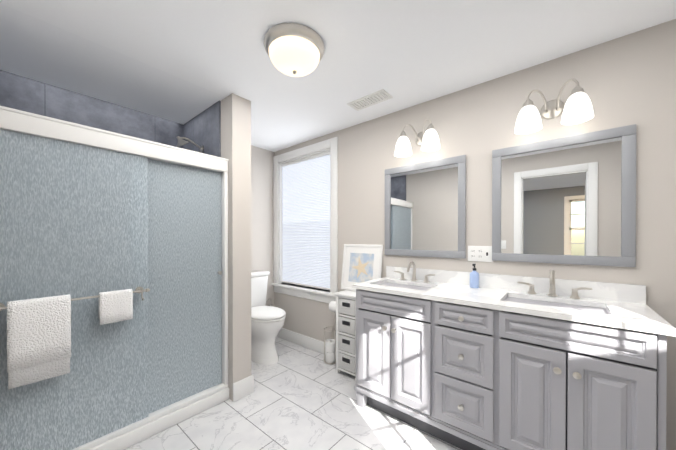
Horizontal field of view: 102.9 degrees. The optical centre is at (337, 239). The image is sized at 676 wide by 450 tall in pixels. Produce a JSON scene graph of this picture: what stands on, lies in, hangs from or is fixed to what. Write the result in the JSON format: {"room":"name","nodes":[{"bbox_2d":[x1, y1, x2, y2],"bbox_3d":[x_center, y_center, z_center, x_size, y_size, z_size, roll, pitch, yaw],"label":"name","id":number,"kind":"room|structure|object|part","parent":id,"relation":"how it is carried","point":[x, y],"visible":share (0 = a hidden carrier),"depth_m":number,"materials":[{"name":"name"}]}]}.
{"room":"bathroom","nodes":[
{"label":"bathroom","id":0,"kind":"room"},
{"bbox_2d":[0,3,225,124],"bbox_3d":[-1.723,-1.183,1.973,0.970,0.060,1.375,0,0,40],"label":"ceiling","id":1,"kind":"structure","parent":0,"point":[33,48],"depth_m":1.85,"materials":[{"name":"white paint"}]},
{"bbox_2d":[221,93,250,400],"bbox_3d":[-1.145,0.065,2.501,0.948,2.440,0.166,0,0,40],"label":"wall","id":2,"kind":"structure","parent":0,"point":[236,130],"depth_m":2.18,"materials":[{"name":"grey paint"}]},
{"bbox_2d":[88,387,228,449],"bbox_3d":[-1.327,1.244,1.733,0.140,0.090,1.255,0,0,40],"label":"sill","id":3,"kind":"structure","parent":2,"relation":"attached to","point":[140,434],"depth_m":1.80,"materials":[{"name":"white"}]},
{"bbox_2d":[0,106,228,449],"bbox_3d":[-1.286,0.279,1.694,0.158,1.838,1.251,0,0,40],"label":"shower enclosure","id":4,"kind":"object","parent":3,"relation":"on","point":[88,214],"visible":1,"depth_m":1.62,"materials":[{"name":"white"}]},
{"bbox_2d":[7,294,70,389],"bbox_3d":[-1.505,0.503,1.364,0.060,0.414,0.214,0,0,40],"label":"hand towel","id":5,"kind":"object","parent":4,"relation":"hanging from","point":[38,339],"visible":1,"depth_m":1.34,"materials":[{"name":"white fabric"}]},
{"bbox_3d":[-1.461,0.316,1.510,0.006,1.697,0.669,0,0,40],"label":"glass","id":6,"kind":"part","parent":4,"relation":"part of","materials":[{"name":"glass"}]},
{"bbox_2d":[98,289,132,324],"bbox_3d":[-1.312,0.394,1.594,0.043,0.181,0.152,0,0,40],"label":"washcloth","id":7,"kind":"object","parent":4,"relation":"hanging from","point":[115,306],"visible":1,"depth_m":1.58,"materials":[{"name":"white fabric"}]},
{"bbox_3d":[-1.133,0.314,1.951,0.006,1.697,0.594,0,0,40],"label":"glass","id":8,"kind":"part","parent":4,"relation":"part of","materials":[{"name":"glass"}]},
{"bbox_2d":[183,100,220,156],"bbox_3d":[-1.269,0.065,2.489,0.748,2.440,0.012,0,0,40],"label":"wall tiles","id":9,"kind":"structure","parent":2,"relation":"attached to","point":[203,128],"depth_m":2.39,"materials":[{"name":"tile"}]},
{"bbox_2d":[176,136,203,151],"bbox_3d":[-1.292,-0.828,2.353,0.110,0.101,0.216,0,0,40],"label":"shower head","id":10,"kind":"object","parent":9,"relation":"attached to","point":[181,142],"visible":0.98,"depth_m":2.30},
{"bbox_2d":[235,375,253,393],"bbox_3d":[-1.080,1.212,2.571,0.964,0.145,0.016,0,0,40],"label":"baseboard","id":11,"kind":"structure","parent":2,"relation":"attached to","point":[244,387],"depth_m":2.22,"materials":[{"name":"white"}]},
{"bbox_2d":[251,145,273,306],"bbox_3d":[-1.692,0.064,2.678,0.120,2.440,2.486,0,0,40],"label":"wall","id":12,"kind":"structure","parent":0,"point":[261,209],"depth_m":3.45,"materials":[{"name":"grey paint"}]},
{"bbox_2d":[0,70,182,147],"bbox_3d":[-1.960,0.066,2.256,0.012,2.440,1.255,0,0,40],"label":"wall tile","id":13,"kind":"structure","parent":12,"relation":"attached to","point":[17,92],"depth_m":2.14,"materials":[{"name":"tile"}]},
{"bbox_2d":[124,337,461,449],"bbox_3d":[-0.227,1.320,1.538,3.840,0.060,2.606,0,0,40],"label":"floor","id":14,"kind":"structure","parent":0,"point":[300,397],"depth_m":1.90,"materials":[{"name":"tile"}]},
{"bbox_2d":[251,270,285,364],"bbox_3d":[-0.820,0.836,3.040,0.756,0.893,0.682,0,0,40],"label":"toilet","id":15,"kind":"object","parent":14,"relation":"on","point":[267,322],"visible":0.69,"depth_m":2.80,"materials":[{"name":"white ceramic"}]},
{"bbox_3d":[-1.070,0.606,3.135,0.228,0.435,0.508,0,0,40],"label":"tank","id":16,"kind":"part","parent":15,"relation":"part of","materials":[{"name":"white ceramic"}]},
{"bbox_3d":[-0.805,0.800,2.914,0.572,0.056,0.415,0,0,40],"label":"seat","id":17,"kind":"part","parent":15,"relation":"part of","materials":[{"name":"white plastic"}]},
{"bbox_2d":[324,301,335,363],"bbox_3d":[-0.052,0.963,2.810,0.208,0.638,0.147,0,0,40],"label":"toilet paper stand","id":18,"kind":"object","parent":14,"relation":"on","point":[329,351],"visible":0.85,"depth_m":2.78,"materials":[{"name":"silver metal"}]},
{"bbox_2d":[334,290,355,380],"bbox_3d":[0.150,0.899,2.594,0.284,0.770,0.246,0,0,40],"label":"tower","id":19,"kind":"object","parent":14,"relation":"on","point":[346,331],"visible":0.58,"depth_m":2.51,"materials":[{"name":"white wood"}]},
{"bbox_2d":[341,244,382,290],"bbox_3d":[0.225,0.282,2.654,0.460,0.463,0.074,0,0,40],"label":"picture frame","id":20,"kind":"object","parent":19,"relation":"on","point":[362,263],"visible":0.83,"depth_m":2.66,"materials":[{"name":"white"}]},
{"bbox_2d":[348,253,373,282],"bbox_3d":[0.225,0.282,2.654,0.284,0.287,0.035,0,0,40],"label":"art","id":21,"kind":"object","parent":20,"relation":"attached to","point":[360,265],"depth_m":2.65},
{"bbox_2d":[352,262,675,449],"bbox_3d":[0.885,0.737,1.769,1.594,1.103,0.572,0,0,40],"label":"bathroom vanity","id":22,"kind":"object","parent":14,"relation":"on","point":[500,362],"visible":1,"depth_m":1.48,"materials":[{"name":"grey paint"}]},
{"bbox_2d":[352,266,675,336],"bbox_3d":[0.893,0.314,1.776,1.594,0.128,0.548,0,0,40],"label":"countertop","id":23,"kind":"structure","parent":22,"relation":"on","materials":[{"name":"stone"}]},
{"bbox_2d":[394,262,434,282],"bbox_3d":[0.603,0.265,2.213,0.362,0.165,0.153,0,0,40],"label":"faucet","id":24,"kind":"object","parent":23,"relation":"on","point":[396,280],"depth_m":2.24,"materials":[{"name":"silver metal"}]},
{"bbox_2d":[470,264,478,287],"bbox_3d":[0.984,0.263,1.943,0.062,0.172,0.066,0,0,40],"label":"soap bottle","id":25,"kind":"object","parent":23,"relation":"on","point":[474,278],"visible":1,"depth_m":1.92,"materials":[{"name":"blue plastic"}]},
{"bbox_2d":[517,270,592,298],"bbox_3d":[1.298,0.268,1.633,0.362,0.165,0.153,0,0,40],"label":"faucet","id":26,"kind":"object","parent":23,"relation":"on","point":[531,293],"depth_m":1.66,"materials":[{"name":"silver metal"}]},
{"bbox_2d":[277,328,323,353],"bbox_3d":[-0.368,1.214,3.184,1.270,0.135,0.020,0,0,40],"label":"baseboard","id":27,"kind":"structure","parent":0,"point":[305,341],"depth_m":3.22,"materials":[{"name":"white"}]},
{"bbox_2d":[0,0,675,151],"bbox_3d":[-0.227,-1.180,1.525,3.840,0.060,2.606,0,0,40],"label":"ceiling","id":28,"kind":"structure","parent":0,"point":[407,53],"depth_m":1.56,"materials":[{"name":"white paint"}]},
{"bbox_2d":[264,23,324,76],"bbox_3d":[-0.258,-1.067,1.605,0.356,0.168,0.356,0,0,40],"label":"ceiling light","id":29,"kind":"object","parent":28,"relation":"attached to","point":[294,49],"visible":1,"depth_m":1.51,"materials":[{"name":"white glass"}]},
{"bbox_2d":[347,89,392,110],"bbox_3d":[0.261,-1.149,2.241,0.360,0.010,0.160,0,0,40],"label":"ceiling vent","id":30,"kind":"object","parent":28,"relation":"in","point":[377,97],"visible":1,"depth_m":2.22,"materials":[{"name":"white plastic"}]},
{"bbox_2d":[274,19,675,449],"bbox_3d":[0.570,0.065,2.485,3.840,2.440,0.120,0,0,40],"label":"wall","id":31,"kind":"structure","parent":0,"point":[628,79],"depth_m":1.78,"materials":[{"name":"grey paint"}]},
{"bbox_2d":[271,137,337,302],"bbox_3d":[-0.407,-0.197,3.255,1.140,1.795,0.150,0,0,40],"label":"window","id":32,"kind":"structure","parent":31,"relation":"attached to","point":[324,295],"depth_m":3.17,"materials":[{"name":"white wood"}]},
{"bbox_2d":[281,151,329,289],"bbox_3d":[-0.393,-0.210,3.272,0.882,1.555,0.045,0,0,40],"label":"window blind","id":33,"kind":"object","parent":32,"relation":"attached to","point":[306,220],"visible":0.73,"depth_m":3.25,"materials":[{"name":"white fabric"}]},
{"bbox_2d":[394,118,439,156],"bbox_3d":[0.652,-0.838,2.211,0.380,0.252,0.187,0,0,40],"label":"sconce","id":34,"kind":"object","parent":31,"relation":"attached to","point":[428,140],"visible":1,"depth_m":2.20,"materials":[{"name":"white glass"}]},
{"bbox_3d":[0.549,-0.786,2.270,0.146,0.147,0.146,0,0,40],"label":"lamp shade","id":35,"kind":"part","parent":34,"relation":"part of","materials":[{"name":"white glass"}]},
{"bbox_3d":[0.728,-0.785,2.120,0.146,0.147,0.146,0,0,40],"label":"lamp shade","id":36,"kind":"part","parent":34,"relation":"part of","materials":[{"name":"white glass"}]},
{"bbox_2d":[385,155,465,258],"bbox_3d":[0.705,-0.249,2.277,0.700,0.790,0.020,0,0,40],"label":"mirror","id":37,"kind":"object","parent":31,"relation":"attached to","point":[425,209],"visible":0.98,"depth_m":2.24,"materials":[{"name":"grey mirror"}]},
{"bbox_2d":[468,246,492,261],"bbox_3d":[1.054,0.107,1.997,0.170,0.116,0.007,0,0,40],"label":"electrical outlet plate","id":38,"kind":"object","parent":31,"relation":"attached to","point":[480,253],"visible":0.98,"depth_m":1.99,"materials":[{"name":"white plastic"}]},
{"bbox_2d":[514,79,593,134],"bbox_3d":[1.314,-0.820,1.657,0.380,0.252,0.187,0,0,40],"label":"sconce","id":39,"kind":"object","parent":31,"relation":"attached to","point":[577,108],"visible":1,"depth_m":1.65,"materials":[{"name":"white glass"}]},
{"bbox_3d":[1.211,-0.768,1.717,0.146,0.147,0.146,0,0,40],"label":"lamp shade","id":40,"kind":"part","parent":39,"relation":"part of","materials":[{"name":"white glass"}]},
{"bbox_3d":[1.390,-0.767,1.567,0.146,0.147,0.146,0,0,40],"label":"lamp shade","id":41,"kind":"part","parent":39,"relation":"part of","materials":[{"name":"white glass"}]},
{"bbox_2d":[492,124,636,266],"bbox_3d":[1.378,-0.241,1.714,0.700,0.790,0.020,0,0,40],"label":"mirror","id":42,"kind":"object","parent":31,"relation":"attached to","point":[568,200],"visible":1,"depth_m":1.67,"materials":[{"name":"grey mirror"}]}
]}

